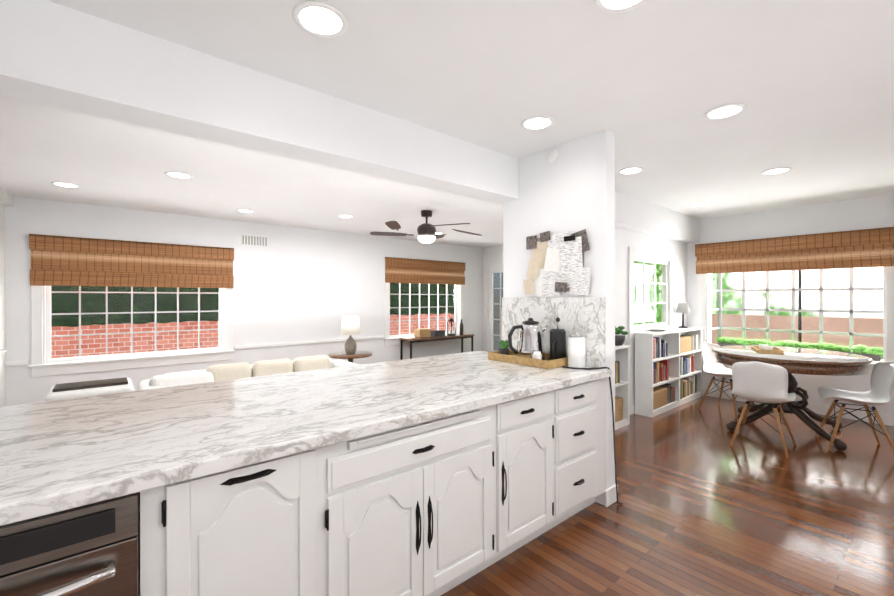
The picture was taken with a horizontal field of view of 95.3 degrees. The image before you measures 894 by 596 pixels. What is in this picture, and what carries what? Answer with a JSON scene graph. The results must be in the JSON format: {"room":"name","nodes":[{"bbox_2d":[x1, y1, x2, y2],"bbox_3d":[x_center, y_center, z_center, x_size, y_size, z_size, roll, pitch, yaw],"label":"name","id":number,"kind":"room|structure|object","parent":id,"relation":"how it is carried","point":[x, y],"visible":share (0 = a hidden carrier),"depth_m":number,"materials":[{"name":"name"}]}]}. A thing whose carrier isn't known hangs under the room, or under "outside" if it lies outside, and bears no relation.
{"room":"kitchen","nodes":[
{"label":"kitchen","id":0,"kind":"room"},
{"bbox_2d":[5,196,482,405],"bbox_3d":[-2.905,0.129,6.135,9.870,2.500,0.150,0,0,-40],"label":"wall","id":1,"kind":"structure","parent":0,"point":[294,284],"depth_m":6.20,"materials":[{"name":"paint"}]},
{"bbox_2d":[5,360,28,366],"bbox_3d":[-5.055,0.720,4.217,1.010,0.050,0.022,0,0,-40],"label":"trim","id":2,"kind":"structure","parent":1,"relation":"attached to","point":[16,363],"depth_m":4.48,"materials":[{"name":"paint"}]},
{"bbox_2d":[28,232,234,376],"bbox_3d":[-3.906,0.074,5.251,2.080,1.630,0.214,0,0,-40],"label":"window","id":3,"kind":"structure","parent":1,"relation":"in","point":[68,260],"depth_m":5.06,"materials":[{"name":"paint"}]},
{"bbox_2d":[241,234,267,247],"bbox_3d":[-2.864,-0.852,6.061,0.380,0.180,0.014,0,0,-40],"label":"air vent","id":4,"kind":"object","parent":1,"relation":"in","point":[250,240],"visible":1,"depth_m":6.05,"materials":[{"name":"metal"}]},
{"bbox_2d":[234,336,383,348],"bbox_3d":[-2.117,0.718,6.683,2.500,0.050,0.022,0,0,-40],"label":"trim","id":5,"kind":"structure","parent":1,"relation":"attached to","point":[372,337],"depth_m":6.50,"materials":[{"name":"paint"}]},
{"bbox_2d":[384,257,465,345],"bbox_3d":[-0.429,0.067,8.170,2.000,1.640,0.214,0,0,-40],"label":"window","id":6,"kind":"structure","parent":1,"relation":"in","point":[407,270],"depth_m":8.04,"materials":[{"name":"paint"}]},
{"bbox_2d":[464,329,483,331],"bbox_3d":[0.598,0.716,8.954,0.580,0.050,0.035,0,0,-40],"label":"trim","id":7,"kind":"structure","parent":1,"relation":"attached to","point":[473,330],"depth_m":8.95,"materials":[{"name":"paint"}]},
{"bbox_2d":[0,0,893,247],"bbox_3d":[0.044,-1.159,2.505,10.020,0.080,9.500,0,0,-40],"label":"ceiling","id":8,"kind":"structure","parent":0,"point":[809,84],"depth_m":2.35,"materials":[{"name":"paint"}]},
{"bbox_2d":[165,171,192,178],"bbox_3d":[-2.430,-1.116,3.693,0.208,0.005,0.220,0,0,-40],"label":"recessed light","id":9,"kind":"object","parent":8,"relation":"in","point":[174,174],"depth_m":3.70,"materials":[{"name":"paint"}]},
{"bbox_2d":[292,1,347,37],"bbox_3d":[-0.506,-1.114,1.632,0.213,0.005,0.216,0,0,-40],"label":"recessed light","id":10,"kind":"object","parent":8,"relation":"in","point":[320,19],"depth_m":1.63,"materials":[{"name":"paint"}]},
{"bbox_2d":[370,210,481,243],"bbox_3d":[-0.219,-0.913,5.198,1.500,0.414,1.435,0,0,-40],"label":"ceiling fan","id":11,"kind":"object","parent":8,"relation":"hanging from","point":[426,231],"visible":1,"depth_m":5.18,"materials":[{"name":"brown metal"}]},
{"bbox_2d":[520,115,554,130],"bbox_3d":[0.576,-1.115,2.592,0.216,0.005,0.214,0,0,-40],"label":"recessed light","id":12,"kind":"object","parent":8,"relation":"in","point":[542,122],"depth_m":2.59,"materials":[{"name":"paint"}]},
{"bbox_2d":[594,0,646,13],"bbox_3d":[0.647,-1.114,1.529,0.157,0.005,0.138,0,0,-40],"label":"recessed light","id":13,"kind":"object","parent":8,"relation":"in","point":[607,6],"depth_m":1.55,"materials":[{"name":"paint"}]},
{"bbox_2d":[618,167,643,174],"bbox_3d":[1.614,-1.116,3.566,0.220,0.005,0.212,0,0,-40],"label":"recessed light","id":14,"kind":"object","parent":8,"relation":"in","point":[630,170],"depth_m":3.56,"materials":[{"name":"paint"}]},
{"bbox_2d":[703,103,746,119],"bbox_3d":[1.660,-1.115,2.435,0.219,0.005,0.210,0,0,-40],"label":"recessed light","id":15,"kind":"object","parent":8,"relation":"in","point":[725,111],"depth_m":2.43,"materials":[{"name":"paint"}]},
{"bbox_2d":[761,167,791,174],"bbox_3d":[2.891,-1.116,3.575,0.225,0.005,0.206,0,0,-40],"label":"recessed light","id":16,"kind":"object","parent":8,"relation":"in","point":[779,170],"depth_m":3.58,"materials":[{"name":"paint"}]},
{"bbox_2d":[503,130,614,505],"bbox_3d":[0.808,0.131,3.089,0.120,2.500,0.910,0,0,-40],"label":"wall","id":17,"kind":"structure","parent":0,"point":[589,206],"depth_m":2.86,"materials":[{"name":"paint"}]},
{"bbox_2d":[546,149,557,163],"bbox_3d":[0.776,-1.049,3.015,0.022,0.100,0.100,0,0,-40],"label":"smoke detector","id":18,"kind":"object","parent":17,"relation":"attached to","point":[552,156],"visible":1,"depth_m":3.00,"materials":[{"name":"white plastic"}]},
{"bbox_2d":[502,297,604,366],"bbox_3d":[0.754,0.231,3.044,0.020,0.470,0.906,0,0,-40],"label":"backsplash","id":19,"kind":"structure","parent":17,"relation":"attached to","point":[584,317],"depth_m":2.91,"materials":[{"name":"white stone"}]},
{"bbox_2d":[523,229,590,297],"bbox_3d":[0.793,-0.251,2.985,0.036,0.496,0.578,0,0,-40],"label":"wall art","id":20,"kind":"object","parent":17,"relation":"attached to","point":[556,267],"visible":0.98,"depth_m":2.96},
{"bbox_2d":[605,484,617,506],"bbox_3d":[0.815,1.326,3.082,0.150,0.110,0.920,0,0,-40],"label":"baseboard","id":21,"kind":"structure","parent":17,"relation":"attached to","point":[610,496],"depth_m":2.71,"materials":[{"name":"paint"}]},
{"bbox_2d":[615,326,627,345],"bbox_3d":[1.816,0.404,4.408,0.260,0.210,0.209,0,0,-40],"label":"shelf plant","id":22,"kind":"object","parent":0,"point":[619,340],"visible":0.54,"depth_m":4.35,"materials":[{"name":"green plant"}]},
{"bbox_2d":[615,227,686,414],"bbox_3d":[2.008,0.130,4.739,3.840,2.500,0.125,0,0,-40],"label":"wall","id":23,"kind":"structure","parent":0,"point":[645,299],"depth_m":5.14,"materials":[{"name":"paint"}]},
{"bbox_2d":[0,0,699,242],"bbox_3d":[-0.181,-0.959,2.773,9.720,0.320,0.210,0,0,-40],"label":"header beam","id":24,"kind":"structure","parent":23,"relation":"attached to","point":[56,55],"depth_m":1.94,"materials":[{"name":"paint"}]},
{"bbox_2d":[441,395,893,595],"bbox_3d":[1.425,1.413,0.862,10.020,0.060,5.205,0,0,-40],"label":"floor","id":25,"kind":"structure","parent":0,"point":[705,508],"depth_m":2.52,"materials":[{"name":"brown wood"}]},
{"bbox_2d":[0,492,138,595],"bbox_3d":[-1.222,0.957,1.098,0.600,0.852,0.670,0,0,-40],"label":"dishwasher","id":26,"kind":"object","parent":25,"relation":"on","point":[92,549],"visible":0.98,"depth_m":1.01,"materials":[{"name":"metal"}]},
{"bbox_2d":[139,447,327,595],"bbox_3d":[-0.830,0.949,1.499,0.509,0.868,0.620,0,0,-40],"label":"base cabinet","id":27,"kind":"object","parent":25,"relation":"on","point":[262,530],"depth_m":1.26,"materials":[{"name":"paint"}]},
{"bbox_2d":[328,407,499,595],"bbox_3d":[-0.299,0.949,1.945,0.880,0.868,0.620,0,0,-40],"label":"base cabinet","id":28,"kind":"object","parent":25,"relation":"on","point":[439,475],"depth_m":1.68,"materials":[{"name":"paint"}]},
{"bbox_2d":[0,351,611,525],"bbox_3d":[-0.908,0.491,1.803,4.158,0.048,1.235,0,0,-40],"label":"countertop","id":29,"kind":"structure","parent":28,"relation":"on","point":[64,454],"depth_m":1.57,"materials":[{"name":"white stone"}]},
{"bbox_2d":[488,349,567,368],"bbox_3d":[0.597,0.438,2.964,0.295,0.055,0.550,0,0,-40],"label":"wood tray","id":30,"kind":"object","parent":29,"relation":"on","point":[514,358],"visible":0.67,"depth_m":2.81,"materials":[{"name":"brown wood"}]},
{"bbox_2d":[499,340,509,354],"bbox_3d":[0.435,0.385,3.082,0.084,0.136,0.079,0,0,-40],"label":"herb pot","id":31,"kind":"object","parent":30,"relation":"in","point":[504,348],"visible":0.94,"depth_m":3.06,"materials":[{"name":"green plant"}]},
{"bbox_2d":[508,318,547,359],"bbox_3d":[0.595,0.299,2.955,0.312,0.308,0.208,0,0,-40],"label":"kettle","id":32,"kind":"object","parent":30,"relation":"in","point":[530,337],"visible":0.73,"depth_m":2.90,"materials":[{"name":"metal"}]},
{"bbox_2d":[532,351,541,359],"bbox_3d":[0.620,0.410,2.800,0.066,0.085,0.066,0,0,-40],"label":"jar","id":33,"kind":"object","parent":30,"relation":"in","point":[536,354],"visible":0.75,"depth_m":2.78,"materials":[{"name":"white ceramic"}]},
{"bbox_2d":[550,318,565,359],"bbox_3d":[0.764,0.295,2.843,0.148,0.316,0.114,0,0,-40],"label":"press","id":34,"kind":"object","parent":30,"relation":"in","point":[557,343],"visible":0.92,"depth_m":2.81,"materials":[{"name":"plastic"}]},
{"bbox_2d":[568,332,585,367],"bbox_3d":[0.879,0.347,2.763,0.116,0.236,0.116,0,0,-40],"label":"canister","id":35,"kind":"object","parent":29,"relation":"on","point":[576,350],"visible":0.94,"depth_m":2.71,"materials":[{"name":"ceramic"}]},
{"bbox_2d":[500,391,559,558],"bbox_3d":[0.225,0.948,2.385,0.486,0.868,0.620,0,0,-40],"label":"base cabinet","id":36,"kind":"object","parent":25,"relation":"on","point":[529,428],"depth_m":2.16,"materials":[{"name":"paint"}]},
{"bbox_2d":[560,379,605,522],"bbox_3d":[0.639,0.948,2.732,0.595,0.868,0.620,0,0,-40],"label":"base cabinet","id":37,"kind":"object","parent":25,"relation":"on","point":[582,408],"depth_m":2.49,"materials":[{"name":"paint"}]},
{"bbox_2d":[562,366,622,503],"bbox_3d":[0.976,0.916,2.724,0.318,0.927,0.265,0,0,-40],"label":"power cord","id":38,"kind":"object","parent":25,"relation":"on","point":[613,423],"visible":0.96,"depth_m":2.71,"materials":[{"name":"plastic"}]},
{"bbox_2d":[615,344,630,429],"bbox_3d":[1.776,0.945,4.355,0.466,0.870,0.161,0,0,-40],"label":"shelf","id":39,"kind":"object","parent":25,"relation":"on","point":[622,385],"visible":0.48,"depth_m":4.43,"materials":[{"name":"paint"}]},
{"bbox_2d":[634,326,702,417],"bbox_3d":[2.904,0.894,5.269,1.593,0.970,0.213,0,0,-40],"label":"bookcase","id":40,"kind":"object","parent":25,"relation":"on","point":[668,369],"visible":1,"depth_m":5.03,"materials":[{"name":"paint"}]},
{"bbox_2d":[676,303,689,327],"bbox_3d":[3.245,0.238,5.598,0.170,0.340,0.170,0,0,-40],"label":"lamp","id":41,"kind":"object","parent":40,"relation":"on","point":[682,308],"visible":0.98,"depth_m":5.55,"materials":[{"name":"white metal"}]},
{"bbox_2d":[698,342,754,417],"bbox_3d":[3.411,0.973,4.954,0.540,0.820,0.561,0,0,-40],"label":"chair","id":42,"kind":"object","parent":25,"relation":"on","point":[711,366],"visible":0.65,"depth_m":5.12,"materials":[{"name":"white plastic"}]},
{"bbox_2d":[730,361,796,457],"bbox_3d":[2.948,0.974,3.811,0.529,0.820,0.476,0,0,-40],"label":"chair","id":43,"kind":"object","parent":25,"relation":"on","point":[760,382],"visible":1,"depth_m":3.66,"materials":[{"name":"white plastic"}]},
{"bbox_2d":[711,345,872,450],"bbox_3d":[3.525,0.974,4.254,1.280,0.812,1.280,0,0,-40],"label":"dining table","id":44,"kind":"object","parent":25,"relation":"on","point":[792,360],"visible":0.65,"depth_m":4.02,"materials":[{"name":"brown wood"}]},
{"bbox_2d":[752,344,783,354],"bbox_3d":[3.356,0.531,4.268,0.220,0.072,0.340,0,0,30],"label":"tray","id":45,"kind":"object","parent":44,"relation":"on","point":[763,349],"visible":1,"depth_m":4.17,"materials":[{"name":"brown wood"}]},
{"bbox_2d":[815,361,893,451],"bbox_3d":[3.760,0.974,3.760,0.566,0.819,0.584,0,0,-40],"label":"chair","id":46,"kind":"object","parent":25,"relation":"on","point":[882,384],"visible":1,"depth_m":3.75,"materials":[{"name":"white plastic"}]},
{"bbox_2d":[483,194,893,415],"bbox_3d":[3.775,0.129,5.736,0.150,2.500,9.350,0,0,-40],"label":"wall","id":47,"kind":"structure","parent":0,"point":[865,213],"depth_m":4.98,"materials":[{"name":"paint"}]},
{"bbox_2d":[484,263,502,351],"bbox_3d":[1.216,0.316,8.713,0.093,2.120,1.080,0,0,-40],"label":"french door","id":48,"kind":"structure","parent":47,"relation":"in","point":[496,268],"depth_m":9.02,"materials":[{"name":"paint"}]},
{"bbox_2d":[702,387,893,425],"bbox_3d":[5.109,1.325,4.020,0.015,0.110,5.005,0,0,-40],"label":"baseboard","id":49,"kind":"structure","parent":47,"relation":"attached to","point":[823,410],"depth_m":4.78,"materials":[{"name":"paint"}]},
{"bbox_2d":[695,226,893,375],"bbox_3d":[4.406,0.044,5.253,0.625,1.630,1.960,0,0,-40],"label":"window","id":50,"kind":"structure","parent":0,"point":[850,250],"depth_m":5.07,"materials":[{"name":"paint"}]},
{"bbox_3d":[-1.629,1.410,4.500,10.020,0.060,4.295,0,0,-40],"label":"floor","id":51,"kind":"structure","parent":0,"visible":0},
{"bbox_2d":[0,188,12,406],"bbox_3d":[-4.933,0.131,3.980,0.888,2.499,0.538,0,0,-40],"label":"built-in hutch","id":52,"kind":"object","parent":51,"relation":"on","point":[6,197],"visible":0.88,"depth_m":4.32,"materials":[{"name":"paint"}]},
{"bbox_2d":[44,378,134,401],"bbox_3d":[-3.075,1.071,3.531,0.560,0.620,0.580,0,0,-40],"label":"ottoman","id":53,"kind":"object","parent":51,"relation":"on","point":[69,394],"visible":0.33,"depth_m":3.34,"materials":[{"name":"fabric"}]},
{"bbox_2d":[53,377,127,391],"bbox_3d":[-3.075,0.748,3.531,0.480,0.024,0.260,0,0,-40],"label":"tray","id":54,"kind":"object","parent":53,"relation":"on","point":[88,384],"visible":0.98,"depth_m":3.48,"materials":[{"name":"grey metal"}]},
{"bbox_2d":[138,355,359,390],"bbox_3d":[-1.855,1.026,4.209,2.100,0.709,0.950,0,0,-40],"label":"sofa","id":55,"kind":"object","parent":51,"relation":"on","point":[221,372],"visible":0.25,"depth_m":4.16,"materials":[{"name":"beige fabric"}]},
{"bbox_2d":[328,351,371,362],"bbox_3d":[-1.349,1.079,5.698,0.600,0.600,0.600,0,0,-40],"label":"round side table","id":56,"kind":"object","parent":51,"relation":"on","point":[349,357],"visible":0.6,"depth_m":5.61,"materials":[{"name":"brown wood"}]},
{"bbox_2d":[341,316,359,353],"bbox_3d":[-1.349,0.518,5.697,0.270,0.520,0.270,0,0,-40],"label":"table lamp","id":57,"kind":"object","parent":56,"relation":"on","point":[350,325],"visible":1,"depth_m":5.62,"materials":[{"name":"white fabric"}]},
{"bbox_2d":[399,333,473,359],"bbox_3d":[-0.166,1.062,8.029,1.600,0.630,0.370,0,0,-40],"label":"console table","id":58,"kind":"object","parent":51,"relation":"on","point":[438,338],"visible":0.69,"depth_m":7.73,"materials":[{"name":"brown wood"}]},
{"bbox_2d":[414,328,430,337],"bbox_3d":[-0.469,0.666,7.768,0.260,0.160,0.200,0,0,-40],"label":"basket","id":59,"kind":"object","parent":58,"relation":"on","point":[422,332],"visible":1,"depth_m":7.69,"materials":[{"name":"wicker"}]},
{"bbox_2d":[431,330,444,336],"bbox_3d":[-0.186,0.691,8.006,0.240,0.110,0.180,0,0,-40],"label":"box","id":60,"kind":"object","parent":58,"relation":"on","point":[435,333],"visible":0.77,"depth_m":7.94,"materials":[{"name":"plastic"}]},
{"bbox_2d":[447,318,455,334],"bbox_3d":[0.090,0.576,8.237,0.170,0.340,0.170,0,0,-40],"label":"lantern","id":61,"kind":"object","parent":58,"relation":"on","point":[451,320],"visible":1,"depth_m":8.21,"materials":[{"name":"black metal"}]},
{"bbox_2d":[459,319,462,333],"bbox_3d":[0.296,0.591,8.411,0.084,0.310,0.084,0,0,-40],"label":"bottle","id":62,"kind":"object","parent":58,"relation":"on","point":[461,328],"visible":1,"depth_m":8.38,"materials":[{"name":"silver metal"}]},
{"label":"outside","id":63,"kind":"structure","parent":0,"visible":0},
{"bbox_2d":[51,283,454,358],"bbox_3d":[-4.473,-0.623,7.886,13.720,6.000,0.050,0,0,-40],"label":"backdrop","id":64,"kind":"structure","parent":63,"point":[168,341],"depth_m":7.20,"materials":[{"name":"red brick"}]},
{"bbox_2d":[712,267,882,317],"bbox_3d":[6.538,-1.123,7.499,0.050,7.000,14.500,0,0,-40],"label":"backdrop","id":65,"kind":"structure","parent":63,"point":[751,298],"depth_m":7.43,"materials":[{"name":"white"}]},
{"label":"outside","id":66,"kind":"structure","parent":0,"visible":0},
{"bbox_2d":[501,270,882,348],"bbox_3d":[5.555,0.198,6.610,2.200,2.360,14.400,0,0,-40],"label":"fence","id":67,"kind":"object","parent":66,"point":[801,320],"depth_m":7.16,"materials":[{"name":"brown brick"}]}
]}

